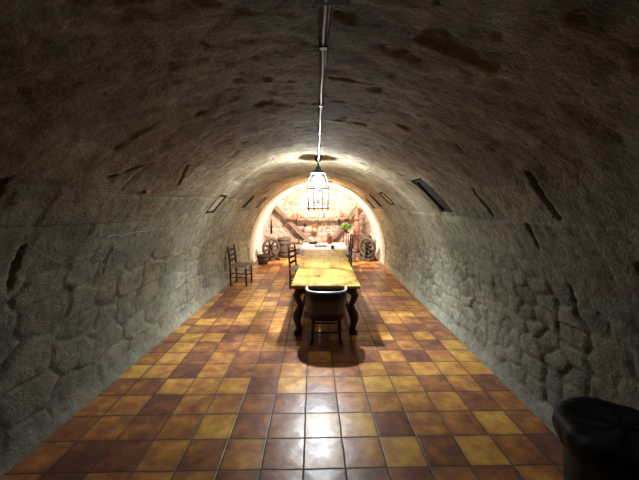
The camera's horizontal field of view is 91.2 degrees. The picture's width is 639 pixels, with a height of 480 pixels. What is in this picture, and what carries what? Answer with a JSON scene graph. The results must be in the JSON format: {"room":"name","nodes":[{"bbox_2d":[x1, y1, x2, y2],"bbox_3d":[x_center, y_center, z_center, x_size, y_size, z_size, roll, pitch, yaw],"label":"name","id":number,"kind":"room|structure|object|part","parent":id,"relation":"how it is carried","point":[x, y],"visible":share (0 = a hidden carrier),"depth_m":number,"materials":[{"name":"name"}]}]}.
{"room":"wine cellar","nodes":[
{"label":"wine cellar","id":0,"kind":"room"},
{"bbox_2d":[0,182,278,477],"bbox_3d":[-1.937,0.408,3.838,0.699,2.093,16.506,0,6,0],"label":"wall","id":1,"kind":"structure","parent":0,"point":[79,307],"depth_m":2.79,"materials":[{"name":"grey stone"}]},
{"bbox_2d":[103,227,169,237],"bbox_3d":[-1.879,-0.096,3.355,0.023,0.021,1.260,0,6,0],"label":"cable","id":2,"kind":"object","parent":1,"relation":"attached to","point":[168,227],"visible":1,"depth_m":3.16,"materials":[{"name":"grey metal"}]},
{"bbox_2d":[206,195,226,212],"bbox_3d":[-1.699,-0.592,5.130,0.273,0.301,0.370,0,6,0],"label":"hatch","id":3,"kind":"object","parent":1,"relation":"attached to","point":[221,198],"visible":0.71,"depth_m":5.18,"materials":[{"name":"black metal"}]},
{"bbox_3d":[-1.707,-0.599,5.129,0.258,0.287,0.370,0,6,0],"label":"panel","id":4,"kind":"part","parent":3,"relation":"part of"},
{"bbox_2d":[255,198,266,207],"bbox_3d":[-1.617,-1.028,8.627,0.271,0.282,0.320,0,6,0],"label":"hatch","id":5,"kind":"object","parent":1,"relation":"attached to","point":[264,199],"visible":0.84,"depth_m":8.70,"materials":[{"name":"black metal"}]},
{"bbox_2d":[0,253,562,479],"bbox_3d":[-0.120,1.480,3.941,4.540,0.100,16.800,0,6,0],"label":"floor","id":6,"kind":"structure","parent":0,"point":[232,392],"depth_m":2.88,"materials":[{"name":"tile"}]},
{"bbox_2d":[227,244,252,286],"bbox_3d":[-1.860,0.584,7.348,0.457,0.922,0.420,1,6,6],"label":"chair","id":7,"kind":"object","parent":6,"relation":"on","point":[236,264],"visible":1,"depth_m":7.22,"materials":[{"name":"brown wood"}]},
{"bbox_3d":[-2.068,0.602,7.186,0.081,0.922,0.048,1,6,6],"label":"leg","id":8,"kind":"part","parent":7,"relation":"part of","materials":[{"name":"brown wood"}]},
{"bbox_3d":[-2.026,0.561,7.552,0.081,0.922,0.048,1,6,6],"label":"leg","id":9,"kind":"part","parent":7,"relation":"part of","materials":[{"name":"brown wood"}]},
{"bbox_3d":[-1.842,0.584,7.346,0.420,0.047,0.420,1,6,6],"label":"seat","id":10,"kind":"part","parent":7,"relation":"part of","materials":[{"name":"beige wicker"}]},
{"bbox_3d":[-1.679,0.846,7.169,0.043,0.440,0.043,4,7,29],"label":"leg","id":11,"kind":"part","parent":7,"relation":"part of","materials":[{"name":"brown wood"}]},
{"bbox_2d":[257,252,268,264],"bbox_3d":[-1.792,0.563,9.889,0.384,0.397,0.380,0,6,0],"label":"wooden bucket","id":12,"kind":"object","parent":6,"relation":"on","point":[262,258],"visible":1,"depth_m":9.77,"materials":[{"name":"brown wood"}]},
{"bbox_2d":[262,238,279,261],"bbox_3d":[-1.618,0.319,10.543,0.681,0.775,0.396,-5,8,-39],"label":"wheel","id":13,"kind":"object","parent":6,"relation":"on","point":[270,246],"visible":0.9,"depth_m":10.48,"materials":[{"name":"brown wood"}]},
{"bbox_2d":[277,237,290,257],"bbox_3d":[-1.272,0.263,11.109,0.507,0.720,0.511,2,7,21],"label":"wooden barrel","id":14,"kind":"object","parent":6,"relation":"on","point":[284,242],"visible":0.84,"depth_m":10.90,"materials":[{"name":"brown wood"}]},
{"bbox_2d":[287,244,298,288],"bbox_3d":[-0.432,0.594,7.029,0.457,0.972,0.420,2,7,17],"label":"chair","id":15,"kind":"object","parent":6,"relation":"on","point":[295,267],"visible":0.51,"depth_m":6.94,"materials":[{"name":"brown wood"}]},
{"bbox_3d":[-0.667,0.608,6.910,0.081,0.972,0.048,2,7,17],"label":"leg","id":16,"kind":"part","parent":15,"relation":"part of","materials":[{"name":"brown wood"}]},
{"bbox_3d":[-0.414,0.620,7.026,0.420,0.047,0.420,2,7,17],"label":"seat","id":17,"kind":"part","parent":15,"relation":"part of","materials":[{"name":"beige wicker"}]},
{"bbox_3d":[-0.556,0.568,7.261,0.081,0.972,0.048,2,7,17],"label":"leg","id":18,"kind":"part","parent":15,"relation":"part of","materials":[{"name":"brown wood"}]},
{"bbox_2d":[290,244,348,255],"bbox_3d":[-0.058,0.360,11.633,2.400,0.410,0.420,0,6,0],"label":"stone bench","id":19,"kind":"object","parent":6,"relation":"on","point":[292,245],"visible":0.08,"depth_m":11.48,"materials":[{"name":"white stone"}]},
{"bbox_2d":[274,205,310,242],"bbox_3d":[-1.019,-0.583,11.777,1.438,1.484,0.195,0,6,0],"label":"wooden beam","id":20,"kind":"structure","parent":19,"relation":"on","point":[277,209],"depth_m":11.70,"materials":[{"name":"brown wood"}]},
{"bbox_2d":[288,217,347,223],"bbox_3d":[-0.056,-0.706,11.571,2.211,0.265,0.314,0,6,0],"label":"wall shelf","id":21,"kind":"object","parent":20,"relation":"attached to","point":[296,218],"visible":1,"depth_m":11.40,"materials":[{"name":"brown wood"}]},
{"bbox_2d":[311,224,317,230],"bbox_3d":[-0.168,-0.567,11.609,0.260,0.462,0.056,0,6,0],"label":"pan","id":22,"kind":"object","parent":21,"relation":"hanging from","point":[314,227],"visible":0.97,"depth_m":11.62,"materials":[{"name":"orange metal"}]},
{"bbox_2d":[290,239,297,243],"bbox_3d":[-1.038,0.056,11.567,0.500,0.208,0.203,0,6,0],"label":"wooden log","id":23,"kind":"object","parent":19,"relation":"on","point":[292,241],"visible":0.54,"depth_m":11.47,"materials":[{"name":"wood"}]},
{"bbox_2d":[326,206,358,242],"bbox_3d":[0.852,-0.507,11.770,1.261,1.548,0.195,0,6,0],"label":"wooden beam","id":24,"kind":"structure","parent":19,"relation":"on","point":[337,232],"depth_m":11.66,"materials":[{"name":"brown wood"}]},
{"bbox_2d":[291,250,360,334],"bbox_3d":[0.103,0.813,6.163,0.967,0.739,3.530,0,6,0],"label":"dining table","id":25,"kind":"object","parent":6,"relation":"on","point":[336,272],"visible":0.98,"depth_m":4.81,"materials":[{"name":"yellow wood"}]},
{"bbox_3d":[-0.308,1.018,4.514,0.152,0.699,0.125,0,6,0],"label":"leg","id":26,"kind":"part","parent":25,"relation":"part of","materials":[{"name":"brown wood"}]},
{"bbox_3d":[0.488,1.018,4.508,0.152,0.699,0.125,0,6,0],"label":"leg","id":27,"kind":"part","parent":25,"relation":"part of","materials":[{"name":"brown wood"}]},
{"bbox_2d":[305,286,346,344],"bbox_3d":[0.093,1.015,4.311,0.574,0.754,0.517,0,6,0],"label":"armchair","id":28,"kind":"object","parent":6,"relation":"on","point":[321,306],"visible":1,"depth_m":4.08,"materials":[{"name":"brown leather"}]},
{"bbox_3d":[-0.091,1.212,4.189,0.079,0.390,0.081,0,6,0],"label":"leg","id":29,"kind":"part","parent":28,"relation":"part of","materials":[{"name":"brown wood"}]},
{"bbox_3d":[0.093,0.666,4.170,0.574,0.029,0.315,0,6,0],"label":"rail","id":30,"kind":"part","parent":28,"relation":"part of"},
{"bbox_3d":[0.093,0.867,4.194,0.560,0.382,0.303,0,6,0],"label":"backrest","id":31,"kind":"part","parent":28,"relation":"part of","materials":[{"name":"brown leather"}]},
{"bbox_3d":[0.274,1.213,4.185,0.054,0.390,0.093,-5,8,-39],"label":"leg","id":32,"kind":"part","parent":28,"relation":"part of","materials":[{"name":"brown wood"}]},
{"bbox_2d":[342,232,349,247],"bbox_3d":[0.940,0.170,11.114,0.305,0.906,0.314,0,6,0],"label":"plant stand","id":33,"kind":"object","parent":6,"relation":"on","point":[342,232],"visible":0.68,"depth_m":11.14,"materials":[{"name":"brown wood"}]},
{"bbox_2d":[339,223,352,231],"bbox_3d":[0.950,-0.432,11.044,0.543,0.308,0.491,5,8,40],"label":"potted plant","id":34,"kind":"object","parent":33,"relation":"on","point":[344,224],"visible":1,"depth_m":11.01,"materials":[{"name":"green plant"}]},
{"bbox_2d":[346,234,353,266],"bbox_3d":[0.695,0.365,8.711,0.471,1.052,0.420,0,6,-3],"label":"chair","id":35,"kind":"object","parent":6,"relation":"on","point":[352,235],"visible":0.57,"depth_m":8.55,"materials":[{"name":"brown wood"}]},
{"bbox_3d":[0.884,0.385,8.535,0.081,1.052,0.048,0,6,-3],"label":"leg","id":36,"kind":"part","parent":35,"relation":"part of","materials":[{"name":"brown wood"}]},
{"bbox_2d":[350,250,355,262],"bbox_3d":[1.081,0.510,10.232,0.240,0.425,0.238,0,6,0],"label":"milk churn","id":37,"kind":"object","parent":6,"relation":"on","point":[353,252],"visible":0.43,"depth_m":10.15,"materials":[{"name":"grey metal"}]},
{"bbox_2d":[353,208,359,255],"bbox_3d":[1.362,-0.301,11.477,0.420,1.760,0.320,0,6,0],"label":"carved post","id":38,"kind":"object","parent":6,"relation":"on","point":[356,230],"visible":0.77,"depth_m":11.39,"materials":[{"name":"brown wood"}]},
{"bbox_2d":[359,234,371,256],"bbox_3d":[1.649,0.215,11.181,0.452,0.800,0.449,3,7,28],"label":"wooden barrel","id":39,"kind":"object","parent":6,"relation":"on","point":[363,235],"visible":0.43,"depth_m":11.01,"materials":[{"name":"brown wood"}]},
{"bbox_2d":[358,237,376,260],"bbox_3d":[1.625,0.304,10.556,0.396,0.801,0.706,-6,9,-41],"label":"wheel","id":40,"kind":"object","parent":6,"relation":"on","point":[367,247],"visible":1,"depth_m":10.46,"materials":[{"name":"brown wood"}]},
{"bbox_2d":[552,396,638,479],"bbox_3d":[1.588,1.323,1.668,0.604,0.719,0.597,0,6,0],"label":"stool","id":41,"kind":"object","parent":6,"relation":"on","point":[599,438],"visible":1,"depth_m":1.61,"materials":[{"name":"black leather"}]},
{"bbox_3d":[0.119,0.532,8.733,1.190,0.715,1.420,0,6,0],"label":"side table","id":42,"kind":"object","parent":6,"relation":"on","visible":0},
{"bbox_2d":[299,243,348,254],"bbox_3d":[0.119,0.231,8.699,1.291,0.138,1.472,0,6,0],"label":"tablecloth","id":43,"kind":"object","parent":42,"relation":"on","point":[305,246],"visible":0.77,"depth_m":8.36,"materials":[{"name":"white fabric"}]},
{"bbox_2d":[314,244,326,246],"bbox_3d":[0.039,0.149,8.624,0.375,0.039,0.468,0,6,0],"label":"folded newspaper","id":44,"kind":"object","parent":43,"relation":"on","point":[315,245],"visible":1,"depth_m":8.50,"materials":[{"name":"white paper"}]},
{"bbox_2d":[326,235,333,243],"bbox_3d":[0.299,-0.011,9.154,0.196,0.240,0.196,-6,9,-44],"label":"jug","id":45,"kind":"object","parent":43,"relation":"on","point":[329,240],"visible":1,"depth_m":9.10,"materials":[{"name":"ceramic"}]},
{"bbox_2d":[264,187,371,252],"bbox_3d":[-0.061,-0.807,11.950,4.425,2.700,0.127,0,6,0],"label":"wall","id":46,"kind":"structure","parent":0,"point":[338,201],"depth_m":11.93,"materials":[{"name":"stone"}]},
{"bbox_2d":[0,0,638,228],"bbox_3d":[-0.021,-0.717,3.696,3.420,0.873,16.505,0,6,0],"label":"ceiling","id":47,"kind":"structure","parent":0,"point":[517,110],"depth_m":1.52,"materials":[{"name":"grey stone"}]},
{"bbox_2d":[143,190,151,194],"bbox_3d":[-1.566,-0.439,2.831,0.054,0.052,0.090,0,6,0],"label":"fragment","id":48,"kind":"object","parent":47,"relation":"attached to","point":[144,191],"visible":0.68,"depth_m":2.81,"materials":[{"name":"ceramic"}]},
{"bbox_2d":[242,196,254,207],"bbox_3d":[-1.644,-0.874,7.135,0.271,0.282,0.320,0,6,0],"label":"air vent","id":49,"kind":"object","parent":47,"relation":"attached to","point":[252,197],"visible":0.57,"depth_m":7.25,"materials":[{"name":"black metal"}]},
{"bbox_2d":[307,157,328,210],"bbox_3d":[-0.021,-0.867,4.834,0.356,0.815,0.356,0,6,0],"label":"hanging lantern","id":50,"kind":"object","parent":47,"relation":"hanging from","point":[317,170],"visible":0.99,"depth_m":4.78,"materials":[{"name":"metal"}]},
{"bbox_3d":[-0.021,-0.627,4.861,0.048,0.332,0.048,0,6,0],"label":"lamp stem","id":51,"kind":"part","parent":50,"relation":"part of","materials":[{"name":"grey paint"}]},
{"bbox_3d":[-0.021,-1.200,4.796,0.110,0.145,0.110,0,6,0],"label":"hanging rod","id":52,"kind":"part","parent":50,"relation":"part of","materials":[{"name":"black metal"}]},
{"bbox_2d":[316,180,324,206],"bbox_3d":[0.025,-1.371,9.255,0.285,0.798,0.285,0,6,0],"label":"bulb","id":53,"kind":"object","parent":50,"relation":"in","point":[320,180],"visible":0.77,"depth_m":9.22,"materials":[{"name":"white glass"}]},
{"bbox_2d":[314,0,348,162],"bbox_3d":[0.012,-0.937,2.486,0.112,0.056,4.452,0,6,-1],"label":"cable conduit","id":54,"kind":"object","parent":47,"relation":"attached to","point":[326,5],"visible":1,"depth_m":1.23,"materials":[{"name":"light grey galvanised metal"}]},
{"bbox_2d":[370,195,381,206],"bbox_3d":[1.435,-0.984,7.838,0.301,0.304,0.350,0,6,0],"label":"ceiling vent","id":55,"kind":"object","parent":47,"relation":"in","point":[373,198],"visible":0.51,"depth_m":7.98,"materials":[{"name":"black metal"}]},
{"bbox_2d":[379,192,394,204],"bbox_3d":[1.369,-0.842,6.345,0.274,0.264,0.390,0,6,0],"label":"hatch","id":56,"kind":"object","parent":47,"relation":"attached to","point":[382,194],"visible":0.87,"depth_m":6.39,"materials":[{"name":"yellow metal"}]},
{"bbox_2d":[414,178,452,211],"bbox_3d":[1.393,-0.538,3.772,0.408,0.407,0.370,0,6,0],"label":"ceiling vent","id":57,"kind":"object","parent":47,"relation":"in","point":[434,196],"visible":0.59,"depth_m":3.84,"materials":[{"name":"black metal"}]},
{"bbox_2d":[362,208,638,436],"bbox_3d":[1.791,0.524,3.821,0.530,1.867,16.506,0,6,0],"label":"wall","id":58,"kind":"structure","parent":0,"point":[551,310],"depth_m":2.71,"materials":[{"name":"grey stone"}]}
]}

